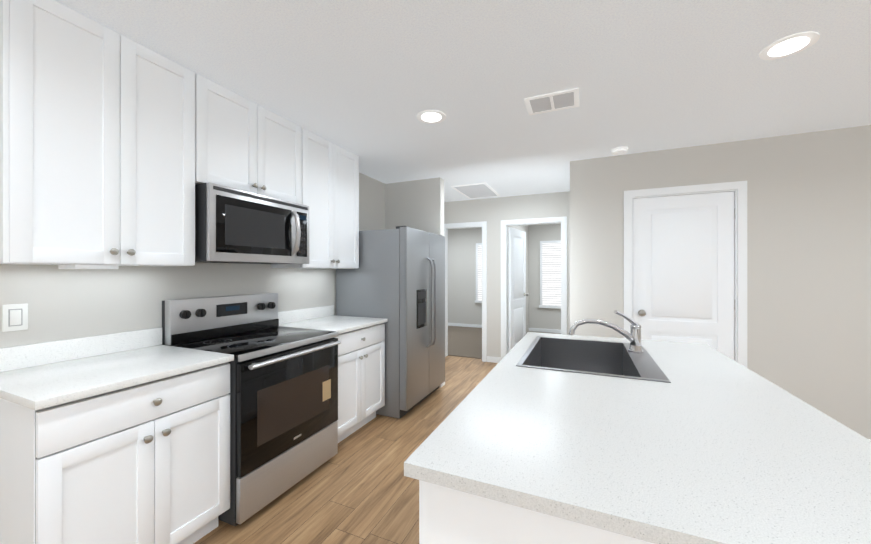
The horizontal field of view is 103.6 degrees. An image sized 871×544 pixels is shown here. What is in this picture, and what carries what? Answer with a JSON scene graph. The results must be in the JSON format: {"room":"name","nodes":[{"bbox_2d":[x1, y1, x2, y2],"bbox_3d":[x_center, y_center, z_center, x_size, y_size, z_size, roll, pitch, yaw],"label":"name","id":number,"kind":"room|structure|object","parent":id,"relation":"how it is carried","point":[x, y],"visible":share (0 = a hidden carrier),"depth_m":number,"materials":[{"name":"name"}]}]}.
{"room":"kitchen","nodes":[
{"label":"kitchen","id":0,"kind":"room"},
{"bbox_2d":[0,173,384,347],"bbox_3d":[-1.881,0.119,1.550,0.120,2.440,8.670,0,0,24],"label":"wall","id":1,"kind":"structure","parent":0,"point":[64,304],"depth_m":1.90,"materials":[{"name":"grey paint"}]},
{"bbox_2d":[2,304,27,331],"bbox_3d":[-1.834,0.199,1.496,0.008,0.116,0.074,0,0,24],"label":"light switch","id":2,"kind":"object","parent":1,"relation":"attached to","point":[14,317],"visible":1,"depth_m":1.49,"materials":[{"name":"white plastic"}]},
{"bbox_2d":[0,0,194,268],"bbox_3d":[-1.585,-0.555,1.628,0.357,1.084,0.680,0,0,24],"label":"upper cabinet","id":3,"kind":"object","parent":1,"relation":"attached to","point":[97,145],"visible":1,"depth_m":1.48,"materials":[{"name":"white wood"}]},
{"bbox_2d":[195,73,301,203],"bbox_3d":[-1.295,-0.797,2.294,0.357,0.600,0.769,0,0,24],"label":"upper cabinet","id":4,"kind":"object","parent":1,"relation":"attached to","point":[243,143],"visible":0.71,"depth_m":2.15,"materials":[{"name":"white wood"}]},
{"bbox_2d":[195,182,308,263],"bbox_3d":[-1.244,-0.275,2.281,0.459,0.433,0.743,0,0,24],"label":"microwave","id":5,"kind":"object","parent":4,"relation":"attached to","point":[234,225],"visible":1,"depth_m":2.08,"materials":[{"name":"silver metal"}]},
{"bbox_2d":[271,128,358,268],"bbox_3d":[-0.998,-0.565,2.974,0.357,1.064,0.712,0,0,24],"label":"upper cabinet","id":6,"kind":"object","parent":1,"relation":"attached to","point":[330,184],"visible":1,"depth_m":2.88,"materials":[{"name":"white wood"}]},
{"bbox_2d":[194,356,497,543],"bbox_3d":[0.796,1.364,2.035,9.600,0.050,11.900,0,0,24],"label":"floor","id":7,"kind":"structure","parent":0,"point":[359,487],"depth_m":2.08,"materials":[{"name":"brown wood"}]},
{"bbox_2d":[0,362,229,543],"bbox_3d":[-1.455,0.897,1.569,0.642,0.883,0.683,0,0,24],"label":"base cabinet","id":8,"kind":"object","parent":7,"relation":"on","point":[147,463],"visible":0.98,"depth_m":1.36,"materials":[{"name":"white wood"}]},
{"bbox_2d":[0,327,233,409],"bbox_3d":[-1.461,0.389,1.564,0.635,0.130,0.694,0,0,24],"label":"countertop","id":9,"kind":"structure","parent":8,"relation":"on","point":[36,376],"depth_m":1.52,"materials":[{"name":"white stone"}]},
{"bbox_2d":[162,293,340,525],"bbox_3d":[-1.127,0.751,2.220,0.718,1.174,0.763,0,0,24],"label":"range","id":10,"kind":"object","parent":7,"relation":"on","point":[283,393],"visible":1,"depth_m":2.04,"materials":[{"name":"silver metal"}]},
{"bbox_2d":[334,323,384,442],"bbox_3d":[-0.868,0.898,2.917,0.642,0.883,0.712,0,0,24],"label":"base cabinet","id":11,"kind":"object","parent":7,"relation":"on","point":[361,376],"visible":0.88,"depth_m":2.79,"materials":[{"name":"white wood"}]},
{"bbox_2d":[278,305,387,333],"bbox_3d":[-0.870,0.389,2.921,0.635,0.130,0.715,0,0,24],"label":"countertop","id":12,"kind":"structure","parent":11,"relation":"on","point":[324,318],"depth_m":2.91,"materials":[{"name":"white stone"}]},
{"bbox_2d":[336,226,444,417],"bbox_3d":[-0.409,0.461,3.629,0.857,1.757,0.914,0,0,24],"label":"refrigerator","id":13,"kind":"object","parent":7,"relation":"on","point":[396,278],"visible":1,"depth_m":3.22,"materials":[{"name":"silver metal"}]},
{"bbox_2d":[448,326,560,358],"bbox_3d":[0.928,1.335,6.717,5.900,0.012,2.810,0,0,24],"label":"floor carpet","id":14,"kind":"object","parent":7,"relation":"on","point":[465,342],"visible":0.07,"depth_m":6.55,"materials":[{"name":"beige carpet"}]},
{"bbox_2d":[419,480,653,543],"bbox_3d":[0.727,0.897,1.405,0.974,0.883,1.750,0,0,24],"label":"kitchen island","id":15,"kind":"object","parent":7,"relation":"on","point":[449,515],"visible":0.12,"depth_m":0.72,"materials":[{"name":"white wood"}]},
{"bbox_2d":[404,332,870,543],"bbox_3d":[0.762,0.439,1.388,1.026,0.030,1.814,0,0,24],"label":"island countertop","id":16,"kind":"structure","parent":15,"relation":"on","point":[708,444],"depth_m":0.80,"materials":[{"name":"white stone"}]},
{"bbox_2d":[516,336,670,382],"bbox_3d":[0.782,0.523,1.772,0.585,0.208,0.765,0,0,24],"label":"sink","id":17,"kind":"object","parent":16,"relation":"in","point":[607,358],"visible":0.58,"depth_m":2.06,"materials":[{"name":"metal"}]},
{"bbox_2d":[569,310,643,353],"bbox_3d":[0.897,0.310,1.805,0.356,0.218,0.172,0,0,24],"label":"faucet","id":18,"kind":"object","parent":16,"relation":"on","point":[633,336],"visible":1,"depth_m":1.78,"materials":[{"name":"silver metal"}]},
{"bbox_2d":[385,177,443,386],"bbox_3d":[-0.262,0.120,4.182,0.745,2.440,0.120,0,0,24],"label":"wall","id":19,"kind":"structure","parent":0,"point":[417,204],"depth_m":4.10,"materials":[{"name":"grey paint"}]},
{"bbox_2d":[55,0,870,201],"bbox_3d":[0.796,-1.116,2.036,9.600,0.030,11.900,0,0,24],"label":"ceiling","id":20,"kind":"structure","parent":0,"point":[366,81],"depth_m":1.87,"materials":[{"name":"paint"}]},
{"bbox_2d":[417,110,445,123],"bbox_3d":[-0.029,-1.097,2.429,0.204,0.007,0.204,0,0,24],"label":"recessed light","id":21,"kind":"object","parent":20,"relation":"in","point":[431,116],"visible":1,"depth_m":2.42,"materials":[{"name":"white plastic"}]},
{"bbox_2d":[451,183,499,198],"bbox_3d":[0.563,-1.095,4.663,0.460,0.008,0.780,0,0,24],"label":"ceiling vent","id":22,"kind":"object","parent":20,"relation":"in","point":[478,190],"visible":1,"depth_m":4.60,"materials":[{"name":"white metal"}]},
{"bbox_2d":[524,88,578,114],"bbox_3d":[0.755,-1.097,2.218,0.320,0.008,0.240,0,0,24],"label":"ceiling vent","id":23,"kind":"object","parent":20,"relation":"in","point":[559,100],"visible":1,"depth_m":2.20,"materials":[{"name":"white metal"}]},
{"bbox_2d":[611,147,627,154],"bbox_3d":[1.651,-1.083,3.071,0.132,0.034,0.132,0,0,24],"label":"smoke detector","id":24,"kind":"object","parent":20,"relation":"attached to","point":[619,150],"visible":1,"depth_m":3.04,"materials":[{"name":"white plastic"}]},
{"bbox_2d":[759,32,819,59],"bbox_3d":[1.720,-1.098,1.671,0.204,0.007,0.204,0,0,24],"label":"recessed light","id":25,"kind":"object","parent":20,"relation":"in","point":[789,45],"visible":1,"depth_m":1.66,"materials":[{"name":"white plastic"}]},
{"bbox_2d":[448,223,560,330],"bbox_3d":[1.514,0.122,8.061,6.140,2.440,0.120,0,0,24],"label":"wall","id":26,"kind":"structure","parent":0,"point":[464,307],"depth_m":8.26,"materials":[{"name":"grey paint"}]},
{"bbox_2d":[475,243,481,302],"bbox_3d":[1.423,0.022,8.003,1.040,1.420,0.050,0,0,24],"label":"window blinds","id":27,"kind":"object","parent":26,"relation":"attached to","point":[478,273],"visible":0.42,"depth_m":8.17,"materials":[{"name":"white plastic"}]},
{"bbox_2d":[448,323,560,332],"bbox_3d":[1.487,1.300,8.000,5.900,0.085,0.012,0,0,24],"label":"baseboard","id":28,"kind":"structure","parent":26,"relation":"attached to","point":[449,324],"depth_m":7.72,"materials":[{"name":"white wood"}]},
{"bbox_2d":[539,240,560,308],"bbox_3d":[2.784,0.052,7.410,1.050,1.480,0.050,0,0,24],"label":"window blinds","id":29,"kind":"object","parent":26,"relation":"attached to","point":[550,274],"visible":0.44,"depth_m":7.53,"materials":[{"name":"white plastic"}]},
{"bbox_2d":[444,191,569,356],"bbox_3d":[0.343,0.121,5.375,5.900,2.440,0.120,0,0,24],"label":"wall","id":30,"kind":"structure","parent":0,"point":[493,212],"depth_m":5.06,"materials":[{"name":"grey paint"}]},
{"bbox_2d":[444,221,486,361],"bbox_3d":[0.448,0.292,5.329,0.746,2.098,0.148,0,0,24],"label":"door frame","id":31,"kind":"structure","parent":30,"relation":"attached to","point":[483,224],"depth_m":5.14,"materials":[{"name":"white wood"}]},
{"bbox_2d":[501,216,566,359],"bbox_3d":[1.402,0.292,4.913,0.906,2.098,0.148,0,0,24],"label":"door frame","id":32,"kind":"structure","parent":30,"relation":"attached to","point":[550,220],"depth_m":4.95,"materials":[{"name":"white wood"}]},
{"bbox_2d":[508,225,527,332],"bbox_3d":[1.483,0.121,6.465,0.120,2.440,2.790,0,0,24],"label":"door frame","id":33,"kind":"structure","parent":0,"point":[524,228],"depth_m":7.45,"materials":[{"name":"grey paint"}]},
{"bbox_2d":[508,227,528,351],"bbox_3d":[1.336,0.326,5.448,0.202,2.000,0.758,0,0,24],"label":"bedroom door","id":34,"kind":"structure","parent":33,"relation":"in","point":[517,294],"depth_m":5.36,"materials":[{"name":"white wood"}]},
{"bbox_2d":[570,125,870,438],"bbox_3d":[3.400,0.119,2.569,4.452,2.440,0.120,0,0,24],"label":"wall","id":35,"kind":"structure","parent":0,"point":[809,268],"depth_m":2.74,"materials":[{"name":"grey paint"}]},
{"bbox_2d":[633,191,734,359],"bbox_3d":[2.197,0.323,3.058,0.759,2.010,0.178,0,0,24],"label":"pantry door","id":36,"kind":"structure","parent":35,"relation":"in","point":[683,268],"depth_m":3.03,"materials":[{"name":"white wood"}]},
{"bbox_2d":[624,181,746,367],"bbox_3d":[2.202,0.290,3.084,0.901,2.098,0.134,0,0,24],"label":"door frame","id":37,"kind":"structure","parent":35,"relation":"attached to","point":[739,188],"depth_m":2.89,"materials":[{"name":"white wood"}]}
]}

